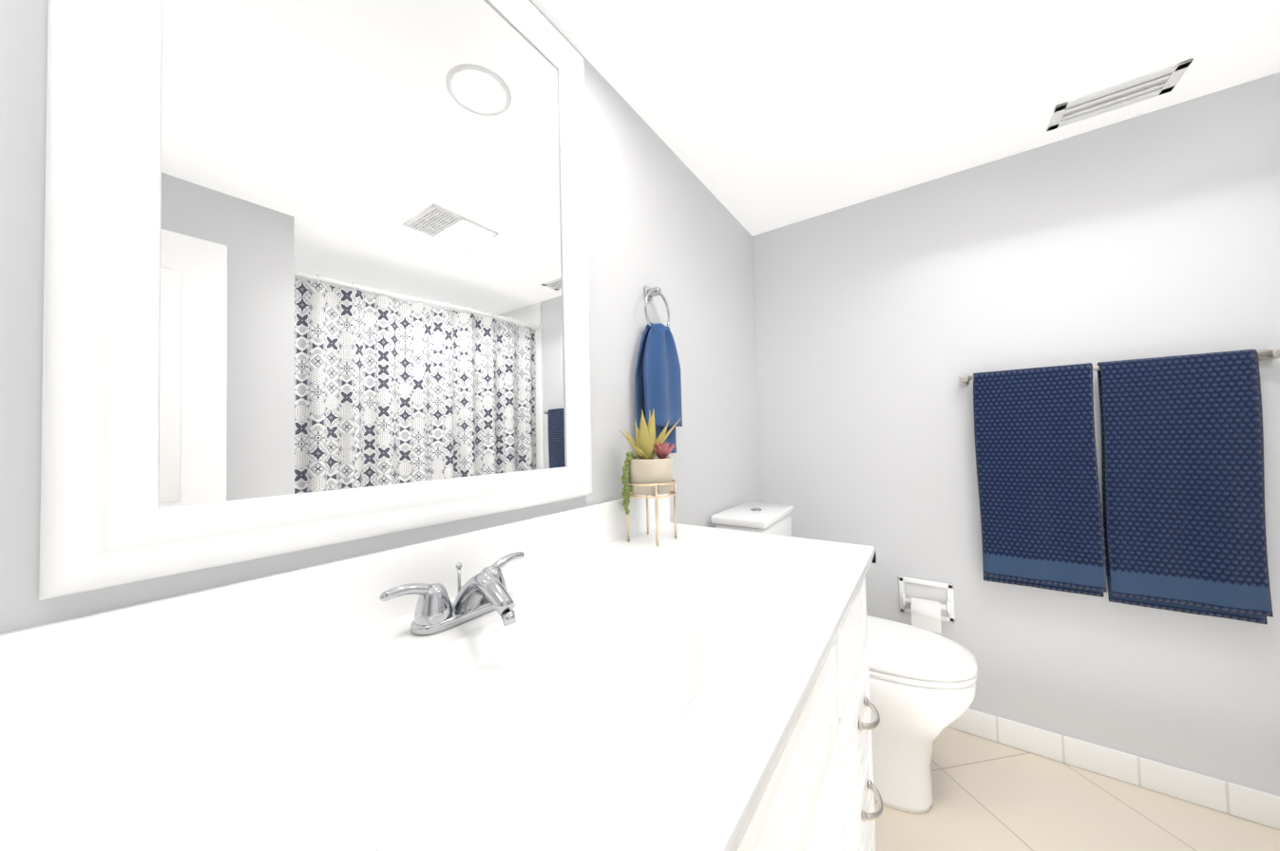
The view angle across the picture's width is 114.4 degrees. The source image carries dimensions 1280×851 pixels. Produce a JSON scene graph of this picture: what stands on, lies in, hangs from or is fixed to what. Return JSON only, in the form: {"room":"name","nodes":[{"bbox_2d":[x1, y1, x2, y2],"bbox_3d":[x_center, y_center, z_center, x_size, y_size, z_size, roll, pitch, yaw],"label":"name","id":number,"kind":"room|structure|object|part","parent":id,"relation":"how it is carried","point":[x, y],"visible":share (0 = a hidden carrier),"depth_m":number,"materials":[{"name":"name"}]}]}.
{"room":"bathroom","nodes":[
{"label":"bathroom","id":0,"kind":"room"},
{"bbox_2d":[0,0,761,634],"bbox_3d":[-0.316,0.119,0.970,0.120,2.318,3.360,-3,-2,35],"label":"wall","id":1,"kind":"structure","parent":0,"point":[663,219],"depth_m":1.20,"materials":[{"name":"grey paint"}]},
{"bbox_2d":[38,0,592,600],"bbox_3d":[-0.386,-0.411,0.774,0.027,1.184,0.829,-3,-2,35],"label":"framed mirror","id":2,"kind":"object","parent":1,"relation":"attached to","point":[315,274],"visible":1,"depth_m":0.61,"materials":[{"name":"mirror"}]},
{"bbox_2d":[635,286,682,453],"bbox_3d":[0.064,-0.184,1.351,0.077,0.557,0.231,-3,-2,35],"label":"towel","id":3,"kind":"object","parent":1,"relation":"attached to","point":[658,382],"visible":0.92,"depth_m":1.31,"materials":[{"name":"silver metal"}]},
{"bbox_2d":[531,0,1279,235],"bbox_3d":[0.721,-1.137,0.244,2.740,0.100,3.360,-3,-2,35],"label":"ceiling","id":4,"kind":"structure","parent":0,"point":[759,116],"depth_m":1.24,"materials":[{"name":"white paint"}]},
{"bbox_2d":[1046,57,1193,131],"bbox_3d":[1.550,-1.073,1.353,0.290,0.006,0.140,-3,-2,35],"label":"ceiling vent","id":5,"kind":"object","parent":4,"relation":"in","point":[1154,84],"visible":1,"depth_m":1.34,"materials":[{"name":"white plastic"}]},
{"bbox_2d":[752,72,1279,796],"bbox_3d":[1.739,0.083,1.495,2.620,2.318,0.120,-3,-2,35],"label":"wall","id":6,"kind":"structure","parent":0,"point":[884,323],"depth_m":1.58,"materials":[{"name":"grey paint"}]},
{"bbox_2d":[897,576,955,633],"bbox_3d":[1.200,0.752,1.733,0.194,0.176,0.106,-3,-2,35],"label":"toilet paper holder","id":7,"kind":"object","parent":6,"relation":"attached to","point":[927,605],"visible":0.98,"depth_m":1.73,"materials":[{"name":"white ceramic"}]},
{"bbox_2d":[947,708,1279,830],"bbox_3d":[1.357,1.207,1.673,1.710,0.100,0.014,-3,-2,35],"label":"baseboard","id":8,"kind":"structure","parent":6,"relation":"attached to","point":[1247,804],"depth_m":1.41,"materials":[{"name":"white tile"}]},
{"bbox_2d":[958,348,1279,385],"bbox_3d":[1.615,-0.200,1.463,0.762,0.044,0.080,-3,-2,35],"label":"towel bar","id":9,"kind":"object","parent":6,"relation":"attached to","point":[1266,356],"visible":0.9,"depth_m":1.27,"materials":[{"name":"silver metal"}]},
{"bbox_2d":[973,362,1107,597],"bbox_3d":[1.464,0.195,1.531,0.331,0.819,0.048,-3,-2,35],"label":"bath towel","id":10,"kind":"object","parent":9,"relation":"hanging from","point":[1041,522],"visible":1,"depth_m":1.51,"materials":[{"name":"blue fabric"}]},
{"bbox_2d":[1097,349,1273,625],"bbox_3d":[1.739,0.189,1.335,0.330,0.832,0.049,-3,-2,35],"label":"bath towel","id":11,"kind":"object","parent":9,"relation":"hanging from","point":[1183,485],"visible":1,"depth_m":1.31,"materials":[{"name":"blue fabric"}]},
{"bbox_2d":[874,726,1279,850],"bbox_3d":[0.780,1.280,0.177,2.740,0.100,3.360,-3,-2,35],"label":"floor","id":12,"kind":"structure","parent":0,"point":[988,795],"depth_m":1.32,"materials":[{"name":"tile"}]},
{"bbox_2d":[0,494,883,850],"bbox_3d":[-0.266,0.727,0.338,0.642,1.064,2.151,-3,-2,35],"label":"bathroom vanity","id":13,"kind":"object","parent":12,"relation":"on","point":[520,736],"depth_m":0.48,"materials":[{"name":"painted wood"},{"name":"brushed nickel"}]},
{"bbox_3d":[-0.281,0.330,0.353,0.628,0.269,2.151,-3,-2,35],"label":"bathroom vanity top","id":14,"kind":"part","parent":13,"relation":"part of","materials":[{"name":"white stone"}]},
{"bbox_2d":[379,552,524,636],"bbox_3d":[-0.254,0.273,0.663,0.161,0.084,0.255,-3,-2,35],"label":"faucet","id":15,"kind":"object","parent":13,"relation":"on","point":[486,592],"depth_m":0.64,"materials":[{"name":"silver metal"}]},
{"bbox_2d":[619,409,680,546],"bbox_3d":[0.020,0.139,1.156,0.151,0.365,0.172,-3,-2,35],"label":"succulent plant","id":16,"kind":"object","parent":13,"relation":"on","point":[648,472],"visible":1,"depth_m":1.13,"materials":[{"name":"green plant"}]},
{"bbox_2d":[710,501,977,814],"bbox_3d":[0.743,0.802,1.559,0.828,0.928,0.396,-3,-2,35],"label":"toilet","id":17,"kind":"object","parent":12,"relation":"on","point":[923,682],"visible":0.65,"depth_m":1.34,"materials":[{"name":"white ceramic"}]}
]}

